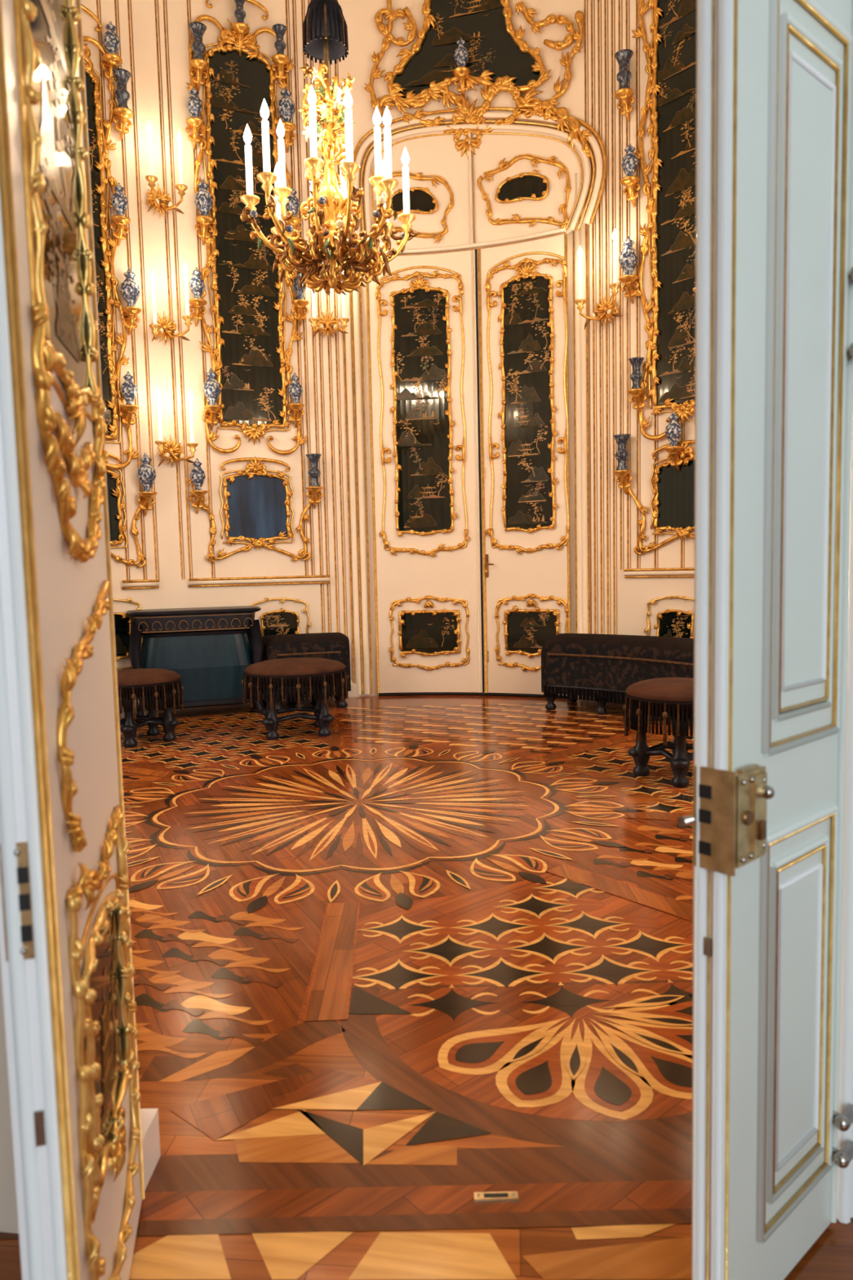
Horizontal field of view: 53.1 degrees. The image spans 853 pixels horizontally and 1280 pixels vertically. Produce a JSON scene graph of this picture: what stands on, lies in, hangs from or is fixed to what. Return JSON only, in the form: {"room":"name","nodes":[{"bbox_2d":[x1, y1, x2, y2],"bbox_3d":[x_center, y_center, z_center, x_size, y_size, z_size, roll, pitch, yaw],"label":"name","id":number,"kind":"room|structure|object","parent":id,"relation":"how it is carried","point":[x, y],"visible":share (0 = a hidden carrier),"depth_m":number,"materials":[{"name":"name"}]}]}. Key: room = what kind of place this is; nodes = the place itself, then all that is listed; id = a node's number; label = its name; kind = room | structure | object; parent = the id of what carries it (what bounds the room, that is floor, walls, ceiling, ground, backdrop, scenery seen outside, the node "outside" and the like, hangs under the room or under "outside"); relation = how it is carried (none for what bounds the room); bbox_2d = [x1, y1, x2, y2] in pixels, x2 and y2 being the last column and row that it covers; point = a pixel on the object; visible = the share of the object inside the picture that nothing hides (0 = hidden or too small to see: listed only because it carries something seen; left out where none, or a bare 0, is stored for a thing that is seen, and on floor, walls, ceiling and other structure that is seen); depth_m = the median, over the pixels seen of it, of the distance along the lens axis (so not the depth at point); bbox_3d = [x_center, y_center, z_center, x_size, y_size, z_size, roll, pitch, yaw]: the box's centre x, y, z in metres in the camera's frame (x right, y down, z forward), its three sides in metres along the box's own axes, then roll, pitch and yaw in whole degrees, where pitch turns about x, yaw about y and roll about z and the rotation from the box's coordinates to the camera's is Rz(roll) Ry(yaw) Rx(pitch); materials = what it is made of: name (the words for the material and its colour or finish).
{"room":"historic interior","nodes":[
{"label":"historic interior","id":0,"kind":"room"},
{"bbox_2d":[0,0,694,1233],"bbox_3d":[-0.392,-2.723,4.391,6.439,7.000,6.428,-1,5,0],"label":"wall","id":1,"kind":"structure","parent":0,"point":[155,36],"depth_m":6.99,"materials":[{"name":"beige paint"}]},
{"bbox_2d":[0,0,144,1279],"bbox_3d":[-0.513,-0.742,1.126,0.066,3.588,0.596,-2,5,-12],"label":"door","id":2,"kind":"structure","parent":1,"relation":"in","point":[68,971],"depth_m":1.04,"materials":[{"name":"beige wood"}]},
{"bbox_2d":[80,4,139,470],"bbox_3d":[-2.611,-3.050,6.482,0.073,3.452,0.758,3,7,43],"label":"wall panel","id":3,"kind":"object","parent":1,"relation":"attached to","point":[99,158],"visible":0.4,"depth_m":6.61,"materials":[{"name":"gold metal"}]},
{"bbox_2d":[101,21,122,83],"bbox_3d":[-2.403,-4.482,6.518,0.154,0.453,0.151,-1,5,0],"label":"vase","id":4,"kind":"object","parent":3,"relation":"attached to","point":[111,41],"visible":0.88,"depth_m":6.49,"materials":[{"name":"blue ceramic"}]},
{"bbox_2d":[110,182,130,246],"bbox_3d":[-2.376,-3.308,6.617,0.154,0.453,0.151,-1,5,0],"label":"vase","id":5,"kind":"object","parent":3,"relation":"attached to","point":[119,202],"visible":1,"depth_m":6.59,"materials":[{"name":"blue ceramic"}]},
{"bbox_2d":[111,68,133,140],"bbox_3d":[-2.346,-4.128,6.589,0.155,0.464,0.150,-1,5,0],"label":"vase","id":6,"kind":"object","parent":3,"relation":"attached to","point":[122,113],"visible":1,"depth_m":6.56,"materials":[{"name":"blue ceramic"}]},
{"bbox_2d":[119,371,139,431],"bbox_3d":[-2.346,-1.887,6.736,0.154,0.453,0.151,-1,5,0],"label":"vase","id":7,"kind":"object","parent":3,"relation":"attached to","point":[129,391],"visible":1,"depth_m":6.71,"materials":[{"name":"blue ceramic"}]},
{"bbox_2d":[120,267,141,334],"bbox_3d":[-2.323,-2.666,6.704,0.155,0.498,0.150,-1,5,0],"label":"vase","id":8,"kind":"object","parent":3,"relation":"attached to","point":[130,288],"visible":1,"depth_m":6.67,"materials":[{"name":"blue ceramic"}]},
{"bbox_2d":[80,4,160,1190],"bbox_3d":[-0.623,-0.789,1.482,0.110,3.650,0.110,-1,5,0],"label":"trim","id":9,"kind":"structure","parent":1,"relation":"attached to","point":[149,1122],"depth_m":1.63,"materials":[{"name":"white wood"}]},
{"bbox_2d":[113,596,142,671],"bbox_3d":[-2.513,-0.035,6.782,0.055,0.599,0.581,4,7,45],"label":"panel","id":10,"kind":"object","parent":1,"relation":"attached to","point":[122,622],"visible":0.23,"depth_m":6.86,"materials":[{"name":"paint"}]},
{"bbox_2d":[106,453,152,568],"bbox_3d":[-2.596,-1.008,6.612,0.092,0.958,1.039,3,7,43],"label":"wall mirror","id":11,"kind":"object","parent":1,"relation":"attached to","point":[117,536],"visible":0.19,"depth_m":6.78,"materials":[{"name":"gold metal"}]},
{"bbox_2d":[120,579,159,589],"bbox_3d":[-2.326,-0.452,6.938,0.307,0.075,0.051,-5,6,-40],"label":"trim","id":12,"kind":"structure","parent":1,"relation":"attached to","point":[133,584],"depth_m":6.92,"materials":[{"name":"beige paint"}]},
{"bbox_2d":[137,453,157,515],"bbox_3d":[-2.248,-1.251,6.860,0.156,0.498,0.150,-1,5,0],"label":"vase","id":13,"kind":"object","parent":1,"relation":"attached to","point":[146,473],"visible":1,"depth_m":6.82,"materials":[{"name":"blue ceramic"}]},
{"bbox_2d":[145,120,187,217],"bbox_3d":[-2.084,-3.699,6.753,0.330,0.658,0.243,-5,6,-34],"label":"candle sconce","id":14,"kind":"object","parent":1,"relation":"attached to","point":[155,198],"visible":1,"depth_m":6.75,"materials":[{"name":"gold metal"}]},
{"bbox_2d":[149,262,193,346],"bbox_3d":[-2.071,-2.695,6.830,0.362,0.640,0.246,-5,6,-35],"label":"candle sconce","id":15,"kind":"object","parent":1,"relation":"attached to","point":[164,328],"visible":1,"depth_m":6.83,"materials":[{"name":"gold metal"}]},
{"bbox_2d":[155,387,198,468],"bbox_3d":[-2.052,-1.707,6.913,0.354,0.617,0.243,-5,6,-34],"label":"candle sconce","id":16,"kind":"object","parent":1,"relation":"attached to","point":[179,455],"visible":1,"depth_m":6.91,"materials":[{"name":"gold metal"}]},
{"bbox_2d":[185,86,204,149],"bbox_3d":[-1.875,-4.237,6.904,0.157,0.452,0.150,-1,5,0],"label":"vase","id":17,"kind":"object","parent":1,"relation":"attached to","point":[194,104],"visible":1,"depth_m":6.88,"materials":[{"name":"blue ceramic"}]},
{"bbox_2d":[188,457,207,514],"bbox_3d":[-1.902,-1.281,7.100,0.156,0.453,0.150,-1,5,0],"label":"vase","id":18,"kind":"object","parent":1,"relation":"attached to","point":[197,476],"visible":1,"depth_m":7.07,"materials":[{"name":"blue ceramic"}]},
{"bbox_2d":[189,266,207,326],"bbox_3d":[-1.882,-2.823,7.002,0.156,0.453,0.150,-1,5,0],"label":"vase","id":19,"kind":"object","parent":1,"relation":"attached to","point":[197,286],"visible":0.95,"depth_m":6.97,"materials":[{"name":"blue ceramic"}]},
{"bbox_2d":[194,178,213,244],"bbox_3d":[-1.821,-3.511,6.985,0.157,0.497,0.150,-1,5,0],"label":"vase","id":20,"kind":"object","parent":1,"relation":"attached to","point":[203,200],"visible":1,"depth_m":6.95,"materials":[{"name":"blue ceramic"}]},
{"bbox_2d":[203,368,222,430],"bbox_3d":[-1.786,-2.010,7.113,0.157,0.497,0.150,-1,5,0],"label":"vase","id":21,"kind":"object","parent":1,"relation":"attached to","point":[211,387],"visible":1,"depth_m":7.08,"materials":[{"name":"blue ceramic"}]},
{"bbox_2d":[186,0,307,455],"bbox_3d":[-1.506,-3.457,7.188,0.912,3.735,0.080,-3,5,-21],"label":"wall panel","id":22,"kind":"object","parent":1,"relation":"attached to","point":[250,354],"visible":0.73,"depth_m":7.19,"materials":[{"name":"black wood"}]},
{"bbox_2d":[188,21,208,92],"bbox_3d":[-1.840,-4.700,6.889,0.157,0.464,0.150,-1,5,0],"label":"vase","id":23,"kind":"object","parent":22,"relation":"attached to","point":[198,64],"visible":0.99,"depth_m":6.86,"materials":[{"name":"blue ceramic"}]},
{"bbox_2d":[231,0,249,56],"bbox_3d":[-1.530,-5.053,7.005,0.157,0.424,0.152,-1,5,0],"label":"vase","id":24,"kind":"object","parent":22,"relation":"attached to","point":[240,28],"visible":1,"depth_m":6.98,"materials":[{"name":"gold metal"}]},
{"bbox_2d":[271,23,289,84],"bbox_3d":[-1.221,-4.877,7.121,0.154,0.424,0.147,0,5,17],"label":"vase","id":25,"kind":"object","parent":22,"relation":"attached to","point":[280,60],"visible":1,"depth_m":7.09,"materials":[{"name":"blue ceramic"}]},
{"bbox_2d":[277,86,296,152],"bbox_3d":[-1.176,-4.385,7.172,0.157,0.497,0.155,-1,5,0],"label":"vase","id":26,"kind":"object","parent":22,"relation":"attached to","point":[286,108],"visible":0.78,"depth_m":7.13,"materials":[{"name":"blue ceramic"}]},
{"bbox_2d":[285,186,302,235],"bbox_3d":[-1.137,-3.609,7.242,0.154,0.453,0.148,0,5,19],"label":"vase","id":27,"kind":"object","parent":22,"relation":"attached to","point":[293,205],"visible":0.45,"depth_m":7.20,"materials":[{"name":"blue ceramic"}]},
{"bbox_2d":[287,373,304,427],"bbox_3d":[-1.132,-2.072,7.365,0.154,0.453,0.148,0,5,18],"label":"vase","id":28,"kind":"object","parent":22,"relation":"attached to","point":[295,388],"visible":1,"depth_m":7.33,"materials":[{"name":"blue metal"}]},
{"bbox_2d":[291,271,308,325],"bbox_3d":[-1.087,-2.945,7.309,0.156,0.464,0.155,-1,5,0],"label":"vase","id":29,"kind":"object","parent":22,"relation":"attached to","point":[300,302],"visible":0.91,"depth_m":7.29,"materials":[{"name":"blue ceramic"}]},
{"bbox_2d":[186,455,311,563],"bbox_3d":[-1.483,-1.127,7.367,1.124,0.916,0.100,-3,5,-22],"label":"wall mirror","id":30,"kind":"object","parent":1,"relation":"attached to","point":[256,508],"visible":0.97,"depth_m":7.39,"materials":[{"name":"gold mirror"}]},
{"bbox_2d":[187,574,329,587],"bbox_3d":[-1.444,-0.514,7.427,1.231,0.075,0.108,-3,5,-21],"label":"trim","id":31,"kind":"structure","parent":1,"relation":"attached to","point":[325,579],"depth_m":7.44,"materials":[{"name":"beige paint"}]},
{"bbox_2d":[250,596,311,636],"bbox_3d":[-1.283,-0.061,7.543,0.549,0.644,0.053,-3,5,-18],"label":"panel","id":32,"kind":"object","parent":1,"relation":"attached to","point":[282,621],"visible":0.48,"depth_m":7.54,"materials":[{"name":"paint"}]},
{"bbox_2d":[305,453,323,509],"bbox_3d":[-0.981,-1.383,7.457,0.156,0.464,0.155,-1,5,0],"label":"vase","id":33,"kind":"object","parent":1,"relation":"attached to","point":[314,487],"visible":1,"depth_m":7.42,"materials":[{"name":"blue ceramic"}]},
{"bbox_2d":[308,271,349,339],"bbox_3d":[-0.843,-2.872,7.308,0.349,0.566,0.244,-2,5,-9],"label":"candle sconce","id":34,"kind":"object","parent":1,"relation":"attached to","point":[323,326],"visible":0.97,"depth_m":7.30,"materials":[{"name":"gold metal"}]},
{"bbox_2d":[120,680,621,718],"bbox_3d":[-0.315,0.690,4.673,6.198,0.150,6.173,-1,5,0],"label":"baseboard","id":35,"kind":"structure","parent":1,"relation":"attached to","point":[353,693],"depth_m":7.52,"materials":[{"name":"beige paint"}]},
{"bbox_2d":[337,172,590,697],"bbox_3d":[0.321,-1.769,7.325,2.111,4.533,0.082,0,5,14],"label":"trim","id":36,"kind":"structure","parent":1,"relation":"attached to","point":[580,237],"depth_m":7.46,"materials":[{"name":"beige paint"}]},
{"bbox_2d":[364,0,592,697],"bbox_3d":[0.449,-2.686,7.273,1.959,6.395,0.265,0,5,15],"label":"door","id":37,"kind":"structure","parent":1,"relation":"in","point":[422,344],"depth_m":7.35,"materials":[{"name":"beige paint"}]},
{"bbox_2d":[453,37,471,96],"bbox_3d":[0.291,-4.800,7.143,0.147,0.453,0.153,-6,7,-43],"label":"vase","id":38,"kind":"object","parent":37,"relation":"attached to","point":[461,56],"visible":1,"depth_m":7.11,"materials":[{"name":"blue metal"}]},
{"bbox_2d":[350,106,607,249],"bbox_3d":[0.410,-3.917,7.164,2.182,1.178,0.248,0,5,16],"label":"trim","id":39,"kind":"structure","parent":1,"relation":"attached to","point":[534,186],"depth_m":7.15,"materials":[{"name":"beige paint"}]},
{"bbox_2d":[574,228,623,329],"bbox_3d":[1.385,-2.839,6.753,0.390,0.693,0.244,2,6,37],"label":"candle sconce","id":40,"kind":"object","parent":1,"relation":"attached to","point":[610,311],"visible":1,"depth_m":6.77,"materials":[{"name":"gold metal"}]},
{"bbox_2d":[613,434,632,494],"bbox_3d":[1.565,-1.400,6.823,0.154,0.464,0.150,-1,5,0],"label":"vase","id":41,"kind":"object","parent":1,"relation":"attached to","point":[622,473],"visible":1,"depth_m":6.79,"materials":[{"name":"blue ceramic"}]},
{"bbox_2d":[614,48,635,121],"bbox_3d":[1.521,-4.257,6.564,0.154,0.464,0.150,-1,5,0],"label":"vase","id":42,"kind":"object","parent":1,"relation":"attached to","point":[624,94],"visible":1,"depth_m":6.53,"materials":[{"name":"blue ceramic"}]},
{"bbox_2d":[622,438,694,555],"bbox_3d":[1.962,-1.097,6.528,0.094,0.874,1.068,-5,6,-41],"label":"wall mirror","id":43,"kind":"object","parent":1,"relation":"attached to","point":[673,503],"visible":0.65,"depth_m":6.64,"materials":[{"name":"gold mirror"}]},
{"bbox_2d":[623,567,694,577],"bbox_3d":[2.189,-0.493,6.215,0.193,0.075,1.895,-4,6,-33],"label":"trim","id":44,"kind":"structure","parent":1,"relation":"attached to","point":[683,571],"depth_m":6.74,"materials":[{"name":"beige paint"}]},
{"bbox_2d":[631,0,696,440],"bbox_3d":[1.905,-3.489,6.338,0.080,3.895,0.893,-5,6,-41],"label":"wall panel","id":45,"kind":"object","parent":1,"relation":"attached to","point":[670,208],"visible":0.58,"depth_m":6.45,"materials":[{"name":"black wood"}]},
{"bbox_2d":[618,235,639,303],"bbox_3d":[1.576,-2.893,6.659,0.154,0.498,0.150,-1,5,0],"label":"vase","id":46,"kind":"object","parent":45,"relation":"attached to","point":[628,259],"visible":1,"depth_m":6.62,"materials":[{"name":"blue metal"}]},
{"bbox_2d":[620,142,640,207],"bbox_3d":[1.572,-3.597,6.589,0.154,0.453,0.151,-1,5,0],"label":"vase","id":47,"kind":"object","parent":45,"relation":"attached to","point":[629,163],"visible":1,"depth_m":6.56,"materials":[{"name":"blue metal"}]},
{"bbox_2d":[626,356,647,412],"bbox_3d":[1.647,-1.986,6.691,0.153,0.424,0.151,-1,5,0],"label":"vase","id":48,"kind":"object","parent":45,"relation":"attached to","point":[636,392],"visible":1,"depth_m":6.66,"materials":[{"name":"blue ceramic"}]},
{"bbox_2d":[663,411,684,472],"bbox_3d":[1.883,-1.510,6.505,0.152,0.453,0.152,-1,5,0],"label":"vase","id":49,"kind":"object","parent":45,"relation":"attached to","point":[673,430],"visible":1,"depth_m":6.47,"materials":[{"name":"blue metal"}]},
{"bbox_2d":[644,595,693,638],"bbox_3d":[1.939,-0.058,6.696,0.053,0.581,0.539,-6,7,-42],"label":"panel","id":50,"kind":"object","parent":1,"relation":"attached to","point":[674,623],"visible":0.45,"depth_m":6.71,"materials":[{"name":"paint"}]},
{"bbox_2d":[0,694,852,1279],"bbox_3d":[-0.229,0.925,2.737,6.900,0.004,10.500,-1,5,0],"label":"floor","id":51,"kind":"structure","parent":0,"point":[423,954],"depth_m":2.30,"materials":[{"name":"brown wood"}]},
{"bbox_2d":[116,667,121,718],"bbox_3d":[-2.717,0.432,5.902,0.635,0.565,1.242,1,5,27],"label":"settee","id":52,"kind":"object","parent":51,"relation":"on","point":[120,712],"visible":0.02,"depth_m":6.21,"materials":[{"name":"fabric"}]},
{"bbox_2d":[116,668,183,747],"bbox_3d":[-1.970,0.452,5.885,0.578,0.495,0.579,-1,5,0],"label":"stool","id":53,"kind":"object","parent":51,"relation":"on","point":[153,684],"visible":0.7,"depth_m":5.71,"materials":[{"name":"fabric"}]},
{"bbox_2d":[125,605,263,722],"bbox_3d":[-1.872,0.180,6.956,1.050,0.869,0.504,-3,5,-18],"label":"fireplace","id":54,"kind":"object","parent":51,"relation":"on","point":[211,649],"visible":0.96,"depth_m":6.76,"materials":[{"name":"black stone"}]},
{"bbox_2d":[241,657,348,740],"bbox_3d":[-0.924,0.399,6.053,0.738,0.525,0.737,-1,5,0],"label":"stool","id":55,"kind":"object","parent":51,"relation":"on","point":[322,673],"visible":1,"depth_m":5.82,"materials":[{"name":"fabric"}]},
{"bbox_2d":[258,632,351,709],"bbox_3d":[-1.029,0.253,7.267,0.817,0.615,0.610,-3,5,-15],"label":"settee","id":56,"kind":"object","parent":51,"relation":"on","point":[331,646],"visible":0.47,"depth_m":7.02,"materials":[{"name":"fabric"}]},
{"bbox_2d":[474,1191,518,1201],"bbox_3d":[0.127,1.015,1.558,0.080,0.006,0.018,-1,5,0],"label":"strike plate","id":57,"kind":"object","parent":51,"relation":"on","point":[510,1195],"depth_m":1.55,"materials":[{"name":"metal"}]},
{"bbox_2d":[541,633,693,721],"bbox_3d":[1.624,0.269,6.482,0.691,0.595,1.718,-6,7,-44],"label":"settee","id":58,"kind":"object","parent":51,"relation":"on","point":[602,667],"visible":0.53,"depth_m":6.45,"materials":[{"name":"fabric"}]},
{"bbox_2d":[622,677,693,787],"bbox_3d":[1.356,0.473,4.562,0.605,0.525,0.609,-1,5,0],"label":"stool","id":59,"kind":"object","parent":51,"relation":"on","point":[661,697],"visible":0.67,"depth_m":4.38,"materials":[{"name":"fabric"}]},
{"label":"ceiling","id":60,"kind":"structure","parent":0,"visible":0},
{"bbox_2d":[240,0,420,295],"bbox_3d":[-0.532,-3.986,4.129,0.831,4.433,0.798,0,5,13],"label":"chandelier","id":61,"kind":"object","parent":60,"relation":"hanging from","point":[325,28],"visible":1,"depth_m":4.19,"materials":[{"name":"gold metal"}]},
{"bbox_3d":[1.685,-1.112,1.419,1.780,4.200,0.110,-1,5,0],"label":"wall","id":62,"kind":"structure","parent":0,"visible":0},
{"bbox_2d":[676,0,852,1279],"bbox_3d":[0.516,-0.772,1.200,0.415,3.588,0.099,-5,6,-40],"label":"door","id":63,"kind":"structure","parent":62,"relation":"in","point":[774,181],"depth_m":1.22,"materials":[{"name":"white paint"}]},
{"bbox_2d":[836,374,852,1223],"bbox_3d":[0.738,-0.820,1.482,0.127,3.650,0.312,-1,5,0],"label":"trim","id":64,"kind":"structure","parent":62,"relation":"attached to","point":[845,1175],"depth_m":1.44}
]}

